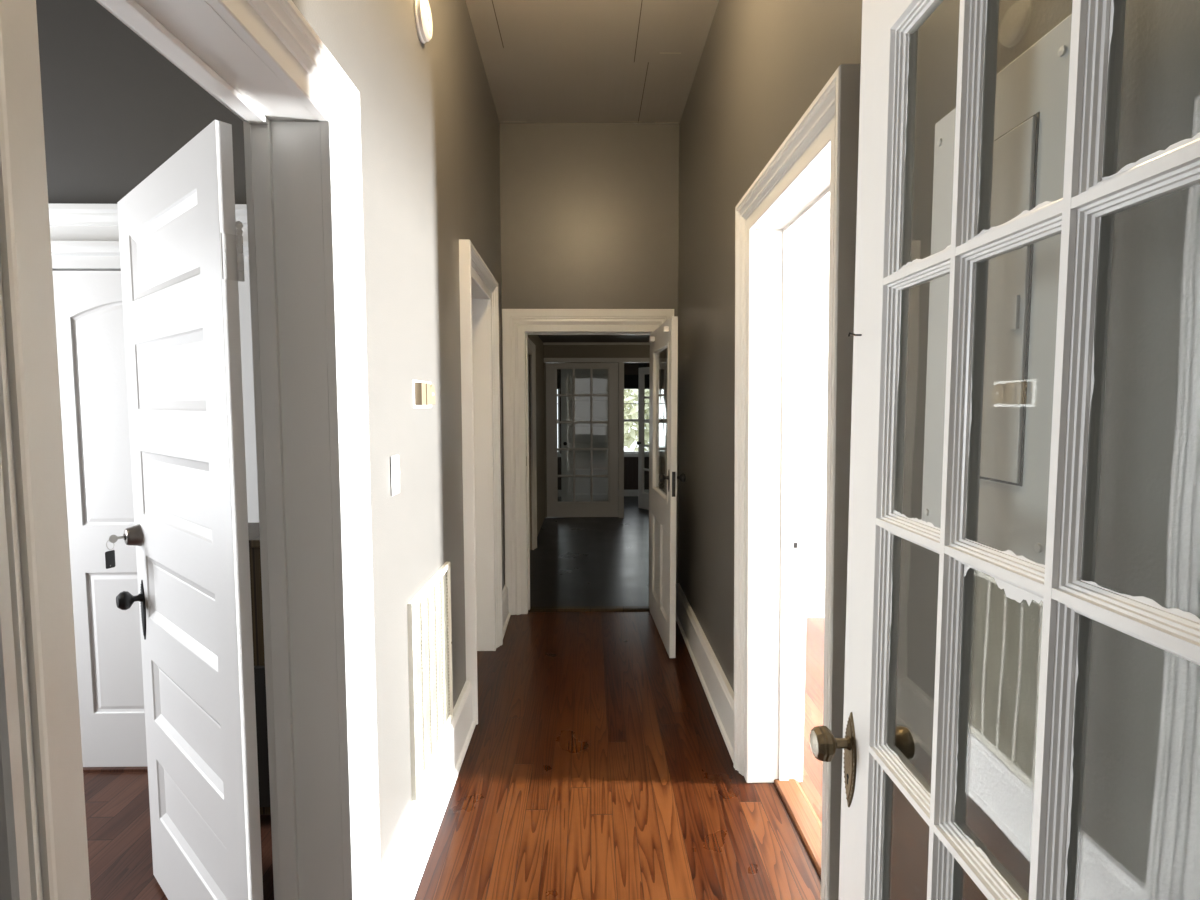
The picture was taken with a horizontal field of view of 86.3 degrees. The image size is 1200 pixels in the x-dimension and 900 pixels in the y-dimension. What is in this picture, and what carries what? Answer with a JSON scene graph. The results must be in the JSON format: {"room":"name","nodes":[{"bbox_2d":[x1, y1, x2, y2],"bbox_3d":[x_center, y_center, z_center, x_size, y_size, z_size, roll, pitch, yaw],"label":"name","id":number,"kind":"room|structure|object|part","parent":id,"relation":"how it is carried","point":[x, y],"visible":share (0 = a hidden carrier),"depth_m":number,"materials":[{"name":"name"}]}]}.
{"room":"house hallway","nodes":[
{"label":"house hallway","id":0,"kind":"room"},
{"bbox_2d":[36,0,246,203],"bbox_3d":[-2.194,-0.364,2.690,2.900,3.450,0.150,0,4,-1],"label":"wall","id":1,"kind":"structure","parent":0,"point":[116,109],"depth_m":2.55,"materials":[{"name":"grey paint"}]},
{"bbox_2d":[53,271,146,766],"bbox_3d":[-1.876,0.312,2.674,0.762,2.078,0.035,0,4,-1],"label":"closet door","id":2,"kind":"structure","parent":1,"relation":"in","point":[89,318],"depth_m":2.65,"materials":[{"name":"white paint"}]},
{"bbox_3d":[-1.876,-0.147,2.628,0.538,0.925,0.008,0,4,-1],"label":"panel","id":3,"kind":"part","parent":2,"relation":"part of","materials":[{"name":"white paint"}]},
{"bbox_3d":[-1.875,0.813,2.696,0.538,0.606,0.008,0,4,-1],"label":"panel","id":4,"kind":"part","parent":2,"relation":"part of","materials":[{"name":"white paint"}]},
{"bbox_2d":[83,766,147,771],"bbox_3d":[-1.875,1.353,2.778,0.782,0.012,0.130,0,4,-1],"label":"trim","id":5,"kind":"structure","parent":1,"relation":"attached to","point":[85,769],"depth_m":2.71,"materials":[{"name":"wood"}]},
{"bbox_2d":[48,204,258,522],"bbox_3d":[-2.218,0.191,2.697,2.848,2.342,0.214,0,4,-1],"label":"trim","id":6,"kind":"structure","parent":1,"relation":"attached to","point":[84,237],"depth_m":2.56,"materials":[{"name":"white paint"}]},
{"bbox_3d":[-1.427,0.315,2.664,0.115,2.097,0.024,0,4,-1],"label":"casing","id":7,"kind":"part","parent":6,"relation":"part of","materials":[{"name":"white paint"}]},
{"bbox_2d":[292,0,544,868],"bbox_3d":[-0.737,-0.531,4.432,0.132,3.530,8.400,0,4,-1],"label":"wall","id":8,"kind":"structure","parent":0,"point":[429,121],"depth_m":2.17,"materials":[{"name":"paint"}]},
{"bbox_2d":[116,120,262,899],"bbox_3d":[-1.129,0.338,1.743,0.864,2.145,0.170,4,5,42],"label":"door","id":9,"kind":"structure","parent":8,"relation":"in","point":[182,256],"depth_m":1.64,"materials":[{"name":"white paint"}]},
{"bbox_2d":[105,535,123,568],"bbox_3d":[-1.463,0.304,1.927,0.014,0.099,0.051,3,5,32],"label":"key","id":10,"kind":"object","parent":9,"relation":"hanging from","point":[109,555],"visible":1,"depth_m":1.92,"materials":[{"name":"silver metal"}]},
{"bbox_3d":[-1.440,0.459,1.961,0.058,0.058,0.068,4,5,42],"label":"knob","id":11,"kind":"part","parent":9,"relation":"part of","materials":[{"name":"black metal"}]},
{"bbox_3d":[-1.144,-0.521,1.694,0.602,0.192,0.033,4,5,42],"label":"panel","id":12,"kind":"part","parent":9,"relation":"part of","materials":[{"name":"white paint"}]},
{"bbox_3d":[-1.143,-0.204,1.717,0.602,0.192,0.033,4,5,42],"label":"panel","id":13,"kind":"part","parent":9,"relation":"part of","materials":[{"name":"white paint"}]},
{"bbox_3d":[-1.143,0.112,1.740,0.602,0.192,0.033,4,5,42],"label":"panel","id":14,"kind":"part","parent":9,"relation":"part of","materials":[{"name":"white paint"}]},
{"bbox_3d":[-1.143,0.429,1.762,0.602,0.192,0.033,4,5,42],"label":"panel","id":15,"kind":"part","parent":9,"relation":"part of","materials":[{"name":"white paint"}]},
{"bbox_3d":[-1.142,0.753,1.785,0.602,0.192,0.033,4,5,42],"label":"panel","id":16,"kind":"part","parent":9,"relation":"part of","materials":[{"name":"white paint"}]},
{"bbox_3d":[-1.142,1.071,1.808,0.602,0.192,0.033,4,5,42],"label":"panel","id":17,"kind":"part","parent":9,"relation":"part of","materials":[{"name":"white paint"}]},
{"bbox_2d":[0,0,380,899],"bbox_3d":[-0.677,0.322,1.114,0.219,2.302,1.017,0,4,-1],"label":"trim","id":18,"kind":"structure","parent":8,"relation":"attached to","point":[298,109],"depth_m":1.43,"materials":[{"name":"white paint"}]},
{"bbox_2d":[390,455,399,495],"bbox_3d":[-0.622,0.077,1.959,0.018,0.120,0.071,0,4,-1],"label":"light switch","id":19,"kind":"object","parent":8,"relation":"attached to","point":[394,460],"visible":1,"depth_m":1.94,"materials":[{"name":"white plastic"}]},
{"bbox_2d":[414,0,432,43],"bbox_3d":[-0.621,-1.529,2.267,0.036,0.152,0.152,0,4,-1],"label":"smoke detector","id":20,"kind":"object","parent":8,"relation":"attached to","point":[422,11],"visible":1,"depth_m":2.23,"materials":[{"name":"white plastic"}]},
{"bbox_2d":[413,380,434,407],"bbox_3d":[-0.625,-0.199,2.295,0.030,0.096,0.245,0,4,-1],"label":"thermostat","id":21,"kind":"object","parent":8,"relation":"attached to","point":[423,392],"visible":1,"depth_m":2.22,"materials":[{"name":"white plastic"}]},
{"bbox_2d":[407,562,452,800],"bbox_3d":[-0.625,0.820,2.405,0.022,0.672,0.570,0,4,-1],"label":"air vent","id":22,"kind":"object","parent":8,"relation":"in","point":[429,621],"visible":1,"depth_m":2.34,"materials":[{"name":"white metal"}]},
{"bbox_2d":[381,585,510,899],"bbox_3d":[-0.632,1.260,2.556,0.086,0.224,4.401,0,4,-1],"label":"baseboard","id":23,"kind":"structure","parent":8,"relation":"attached to","point":[403,868],"depth_m":2.26,"materials":[{"name":"white paint"}]},
{"bbox_2d":[459,239,502,724],"bbox_3d":[-0.739,0.145,3.548,0.270,2.307,1.054,0,4,-1],"label":"trim","id":24,"kind":"structure","parent":8,"relation":"attached to","point":[479,297],"depth_m":3.91,"materials":[{"name":"white paint"}]},
{"bbox_2d":[528,338,536,549],"bbox_3d":[-0.693,0.030,6.057,0.045,2.180,1.640,0,4,-1],"label":"trim","id":25,"kind":"structure","parent":8,"relation":"attached to","point":[531,346],"depth_m":6.80,"materials":[{"name":"white paint"}]},
{"bbox_2d":[83,496,823,899],"bbox_3d":[-0.079,1.225,5.175,7.200,0.080,11.550,0,4,-1],"label":"floor","id":26,"kind":"structure","parent":0,"point":[597,764],"depth_m":2.63,"materials":[{"name":"brown wood"}]},
{"bbox_2d":[248,523,270,814],"bbox_3d":[-1.227,0.841,2.447,0.410,1.078,0.340,0,4,-1],"label":"base cabinet","id":27,"kind":"object","parent":26,"relation":"on","point":[253,528],"visible":0.09,"depth_m":2.28,"materials":[{"name":"brown wood"}]},
{"bbox_3d":[-1.224,1.030,2.300,0.360,0.520,0.017,0,4,-1],"label":"door","id":28,"kind":"part","parent":27,"relation":"part of","materials":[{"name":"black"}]},
{"bbox_2d":[561,369,607,501],"bbox_3d":[-0.153,-0.152,9.358,0.830,2.048,0.097,0,4,-1],"label":"door","id":29,"kind":"structure","parent":26,"relation":"on","point":[582,376],"depth_m":9.38,"materials":[{"name":"white paint"}]},
{"bbox_3d":[-0.154,-0.971,9.331,0.610,0.270,0.034,0,4,-1],"label":"panel","id":30,"kind":"part","parent":29,"relation":"part of","materials":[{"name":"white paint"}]},
{"bbox_3d":[-0.154,-0.597,9.357,0.610,0.270,0.034,0,4,-1],"label":"panel","id":31,"kind":"part","parent":29,"relation":"part of","materials":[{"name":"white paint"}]},
{"bbox_3d":[-0.153,-0.223,9.384,0.610,0.270,0.034,0,4,-1],"label":"panel","id":32,"kind":"part","parent":29,"relation":"part of","materials":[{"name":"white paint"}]},
{"bbox_3d":[-0.153,0.151,9.411,0.610,0.270,0.034,0,4,-1],"label":"panel","id":33,"kind":"part","parent":29,"relation":"part of","materials":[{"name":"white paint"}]},
{"bbox_3d":[-0.152,0.525,9.438,0.610,0.270,0.034,0,4,-1],"label":"panel","id":34,"kind":"part","parent":29,"relation":"part of","materials":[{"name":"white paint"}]},
{"bbox_2d":[499,123,679,583],"bbox_3d":[-0.051,-0.552,4.713,1.490,3.530,0.140,0,4,-1],"label":"wall","id":35,"kind":"structure","parent":0,"point":[589,212],"depth_m":4.56,"materials":[{"name":"paint"}]},
{"bbox_2d":[502,309,673,614],"bbox_3d":[-0.084,0.098,4.740,1.233,2.231,0.176,0,4,-1],"label":"trim","id":36,"kind":"structure","parent":35,"relation":"attached to","point":[517,324],"depth_m":4.63,"materials":[{"name":"white paint"}]},
{"bbox_2d":[528,606,649,611],"bbox_3d":[-0.083,1.202,4.857,0.913,0.012,0.120,0,4,-1],"label":"trim","id":37,"kind":"structure","parent":35,"relation":"attached to","point":[561,608],"depth_m":4.82,"materials":[{"name":"brown wood"}]},
{"bbox_2d":[649,316,685,657],"bbox_3d":[0.414,0.211,4.245,0.161,2.050,0.870,0,4,-3],"label":"glazed door","id":38,"kind":"structure","parent":35,"relation":"in","point":[663,506],"depth_m":4.01,"materials":[{"name":"white paint"}]},
{"bbox_3d":[0.405,0.752,4.460,0.036,0.565,0.280,0,4,-3],"label":"panel","id":39,"kind":"part","parent":38,"relation":"part of","materials":[{"name":"white paint"}]},
{"bbox_3d":[0.414,-0.185,4.210,0.045,0.980,0.645,0,4,-3],"label":"glazing moulding","id":40,"kind":"part","parent":38,"relation":"part of","materials":[{"name":"white paint"}]},
{"bbox_3d":[0.426,0.777,4.096,0.036,0.565,0.280,0,4,-3],"label":"panel","id":41,"kind":"part","parent":38,"relation":"part of","materials":[{"name":"white paint"}]},
{"bbox_3d":[0.386,0.167,3.860,0.062,0.056,0.056,0,4,-3],"label":"knob","id":42,"kind":"part","parent":38,"relation":"part of","materials":[{"name":"black metal"}]},
{"bbox_3d":[0.439,0.204,3.810,0.021,0.150,0.002,0,4,-3],"label":"latch plate","id":43,"kind":"part","parent":38,"relation":"part of","materials":[{"name":"black metal"}]},
{"bbox_3d":[0.485,0.167,3.866,0.062,0.056,0.056,0,4,-3],"label":"knob","id":44,"kind":"part","parent":38,"relation":"part of","materials":[{"name":"black metal"}]},
{"bbox_2d":[466,0,718,123],"bbox_3d":[-0.017,-2.200,2.314,1.490,0.102,4.690,0,4,-1],"label":"ceiling","id":45,"kind":"structure","parent":0,"point":[544,61],"depth_m":3.63,"materials":[{"name":"brown"}]},
{"bbox_2d":[538,335,649,342],"bbox_3d":[-0.125,-1.413,7.698,4.800,0.080,5.940,0,4,-1],"label":"ceiling","id":46,"kind":"structure","parent":0,"point":[545,338],"depth_m":8.02,"materials":[{"name":"grey paint"}]},
{"bbox_2d":[543,345,649,517],"bbox_3d":[-0.138,-0.258,8.733,4.800,2.372,0.120,0,4,-1],"label":"wall","id":47,"kind":"structure","parent":0,"point":[549,351],"depth_m":8.60,"materials":[{"name":"beige paint"}]},
{"bbox_2d":[546,363,617,516],"bbox_3d":[-0.240,-0.127,8.710,0.976,2.095,0.040,0,4,-1],"label":"french door","id":48,"kind":"structure","parent":47,"relation":"in","point":[609,508],"depth_m":8.70,"materials":[{"name":"white paint"}]},
{"bbox_3d":[-0.236,-0.193,8.706,0.720,1.833,0.039,0,4,-1],"label":"glazing moulding","id":49,"kind":"part","parent":48,"relation":"part of","materials":[{"name":"white paint"}]},
{"bbox_2d":[543,343,649,344],"bbox_3d":[0.704,-1.423,8.573,2.916,0.027,0.060,0,4,-1],"label":"trim","id":50,"kind":"structure","parent":47,"relation":"attached to","point":[543,343],"depth_m":8.53,"materials":[{"name":"white paint"}]},
{"bbox_2d":[544,358,649,517],"bbox_3d":[0.212,-0.157,8.725,1.931,2.172,0.140,0,4,-1],"label":"trim","id":51,"kind":"structure","parent":47,"relation":"attached to","point":[621,361],"depth_m":8.65,"materials":[{"name":"white paint"}]},
{"bbox_2d":[636,363,649,509],"bbox_3d":[0.808,-0.190,9.117,0.102,2.160,0.869,-3,5,-35],"label":"french door","id":52,"kind":"structure","parent":47,"relation":"in","point":[643,497],"depth_m":9.41,"materials":[{"name":"white paint"}]},
{"bbox_3d":[0.832,-0.222,9.135,0.039,1.760,0.674,-3,5,-35],"label":"glazing moulding","id":53,"kind":"part","parent":52,"relation":"part of","materials":[{"name":"white paint"}]},
{"bbox_2d":[557,363,649,489],"bbox_3d":[-0.171,-0.405,10.797,4.800,2.372,0.100,0,4,-1],"label":"wall","id":54,"kind":"structure","parent":0,"point":[629,368],"depth_m":10.70,"materials":[{"name":"grey paint"}]},
{"bbox_2d":[557,375,560,456],"bbox_3d":[-1.096,-0.569,10.736,0.970,1.370,0.130,0,4,-1],"label":"window","id":55,"kind":"structure","parent":54,"relation":"in","point":[558,376],"depth_m":10.73,"materials":[{"name":"white paint"}]},
{"bbox_2d":[557,375,560,388],"bbox_3d":[-1.096,-1.134,10.653,0.910,0.230,0.045,0,4,-1],"label":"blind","id":56,"kind":"object","parent":55,"relation":"attached to","point":[558,376],"depth_m":10.64,"materials":[{"name":"black"}]},
{"bbox_2d":[557,457,648,488],"bbox_3d":[-0.176,0.388,10.797,4.786,0.550,0.012,0,4,-1],"label":"trim","id":57,"kind":"structure","parent":54,"relation":"attached to","point":[635,459],"depth_m":10.80,"materials":[{"name":"white wood"}]},
{"bbox_2d":[558,490,648,495],"bbox_3d":[-0.169,0.728,10.818,4.800,0.110,0.020,0,4,-1],"label":"baseboard","id":58,"kind":"structure","parent":54,"relation":"attached to","point":[626,492],"depth_m":10.82,"materials":[{"name":"white paint"}]},
{"bbox_2d":[624,375,648,456],"bbox_3d":[0.799,-0.573,10.765,1.020,1.370,0.130,0,4,-1],"label":"window","id":59,"kind":"structure","parent":54,"relation":"in","point":[630,381],"depth_m":10.66,"materials":[{"name":"white paint"}]},
{"bbox_3d":[0.800,0.087,10.788,1.020,0.050,0.080,0,4,-1],"label":"sill","id":60,"kind":"part","parent":59,"relation":"part of","materials":[{"name":"white paint"}]},
{"bbox_2d":[624,375,648,388],"bbox_3d":[0.799,-1.139,10.683,0.960,0.230,0.045,0,4,-1],"label":"blind","id":61,"kind":"object","parent":59,"relation":"attached to","point":[630,381],"depth_m":10.66,"materials":[{"name":"black"}]},
{"bbox_2d":[774,779,821,877],"bbox_3d":[0.771,1.387,2.212,0.100,0.016,0.834,0,4,-1],"label":"floor","id":62,"kind":"structure","parent":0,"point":[807,823],"depth_m":2.39,"materials":[{"name":"brown wood"}]},
{"bbox_2d":[806,229,807,283],"bbox_3d":[0.757,-0.407,2.675,0.100,3.530,3.970,0,4,-1],"label":"wall","id":63,"kind":"structure","parent":0,"point":[807,229],"depth_m":2.50,"materials":[{"name":"white paint"}]},
{"bbox_2d":[807,216,829,585],"bbox_3d":[2.226,-0.508,4.622,2.900,3.450,0.080,0,4,-1],"label":"wall","id":64,"kind":"structure","parent":0,"point":[819,376],"depth_m":4.59,"materials":[{"name":"white paint"}]},
{"bbox_2d":[806,586,824,617],"bbox_3d":[2.154,1.104,4.689,2.750,0.224,0.056,0,4,-1],"label":"baseboard","id":65,"kind":"structure","parent":64,"relation":"attached to","point":[815,602],"depth_m":4.67,"materials":[{"name":"white paint"}]},
{"bbox_2d":[678,0,1199,899],"bbox_3d":[0.662,-0.392,2.459,0.125,3.530,4.400,0,4,-1],"label":"wall","id":66,"kind":"structure","parent":0,"point":[762,64],"depth_m":0.97,"materials":[{"name":"paint"}]},
{"bbox_2d":[676,583,733,760],"bbox_3d":[0.607,1.257,2.576,0.055,0.224,4.400,0,4,-1],"label":"baseboard","id":67,"kind":"structure","parent":66,"relation":"attached to","point":[719,693],"depth_m":3.42,"materials":[{"name":"white paint"}]},
{"bbox_2d":[733,64,860,899],"bbox_3d":[0.710,0.224,2.128,0.311,2.348,1.086,0,4,-1],"label":"trim","id":68,"kind":"structure","parent":66,"relation":"attached to","point":[812,177],"depth_m":2.49,"materials":[{"name":"white paint"}]},
{"bbox_3d":[0.781,0.381,2.557,0.028,0.065,0.002,0,4,-1],"label":"strike plate","id":69,"kind":"part","parent":68,"relation":"part of","materials":[{"name":"silver metal"}]},
{"bbox_3d":[0.842,0.224,2.130,0.049,2.348,1.086,0,4,-1],"label":"room casing","id":70,"kind":"part","parent":68,"relation":"part of","materials":[{"name":"white paint"}]},
{"bbox_2d":[922,14,1071,564],"bbox_3d":[0.622,-0.214,1.039,0.022,0.757,0.347,0,4,-1],"label":"electrical panel","id":71,"kind":"object","parent":66,"relation":"attached to","point":[1031,100],"visible":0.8,"depth_m":0.95,"materials":[{"name":"grey paint"}]},
{"bbox_3d":[0.620,-0.219,1.007,0.005,0.528,0.150,0,4,-1],"label":"door","id":72,"kind":"part","parent":71,"relation":"part of","materials":[{"name":"grey paint"}]},
{"label":"outside","id":73,"kind":"structure","parent":0,"visible":0},
{"bbox_3d":[-0.323,0.738,20.577,28.000,0.100,19.050,0,4,-1],"label":"ground","id":74,"kind":"structure","parent":73,"visible":0},
{"bbox_2d":[624,389,648,450],"bbox_3d":[1.626,-0.712,16.537,5.360,3.379,2.724,0,4,-1],"label":"tree","id":75,"kind":"object","parent":74,"relation":"on","point":[630,437],"visible":0.09,"depth_m":15.83,"materials":[{"name":"green plant"}]},
{"bbox_3d":[0.022,-0.228,0.180,1.450,3.530,0.150,0,4,-1],"label":"wall","id":76,"kind":"structure","parent":0,"visible":0},
{"bbox_2d":[810,0,1199,899],"bbox_3d":[0.457,0.376,0.734,0.172,2.225,0.800,0,4,-1],"label":"glazed door","id":77,"kind":"structure","parent":76,"relation":"in","point":[876,753],"depth_m":0.79,"materials":[{"name":"white paint"}]},
{"bbox_3d":[0.368,0.506,1.104,0.006,0.042,0.042,0,4,-1],"label":"knob","id":78,"kind":"part","parent":77,"relation":"part of","materials":[{"name":"gold metal"}]},
{"bbox_3d":[0.402,0.506,1.104,0.064,0.059,0.059,0,4,-1],"label":"knob","id":79,"kind":"part","parent":77,"relation":"part of","materials":[{"name":"gold metal"}]},
{"bbox_3d":[0.460,0.375,0.741,0.042,2.225,0.785,0,4,-1],"label":"frame","id":80,"kind":"part","parent":77,"relation":"part of","materials":[{"name":"white paint"}]},
{"bbox_3d":[0.460,0.318,0.738,0.041,1.856,0.568,0,4,-1],"label":"glazing moulding","id":81,"kind":"part","parent":77,"relation":"part of","materials":[{"name":"white paint"}]},
{"bbox_3d":[0.507,0.506,1.106,0.062,0.054,0.054,0,4,-1],"label":"knob","id":82,"kind":"part","parent":77,"relation":"part of","materials":[{"name":"gold metal"}]}
]}

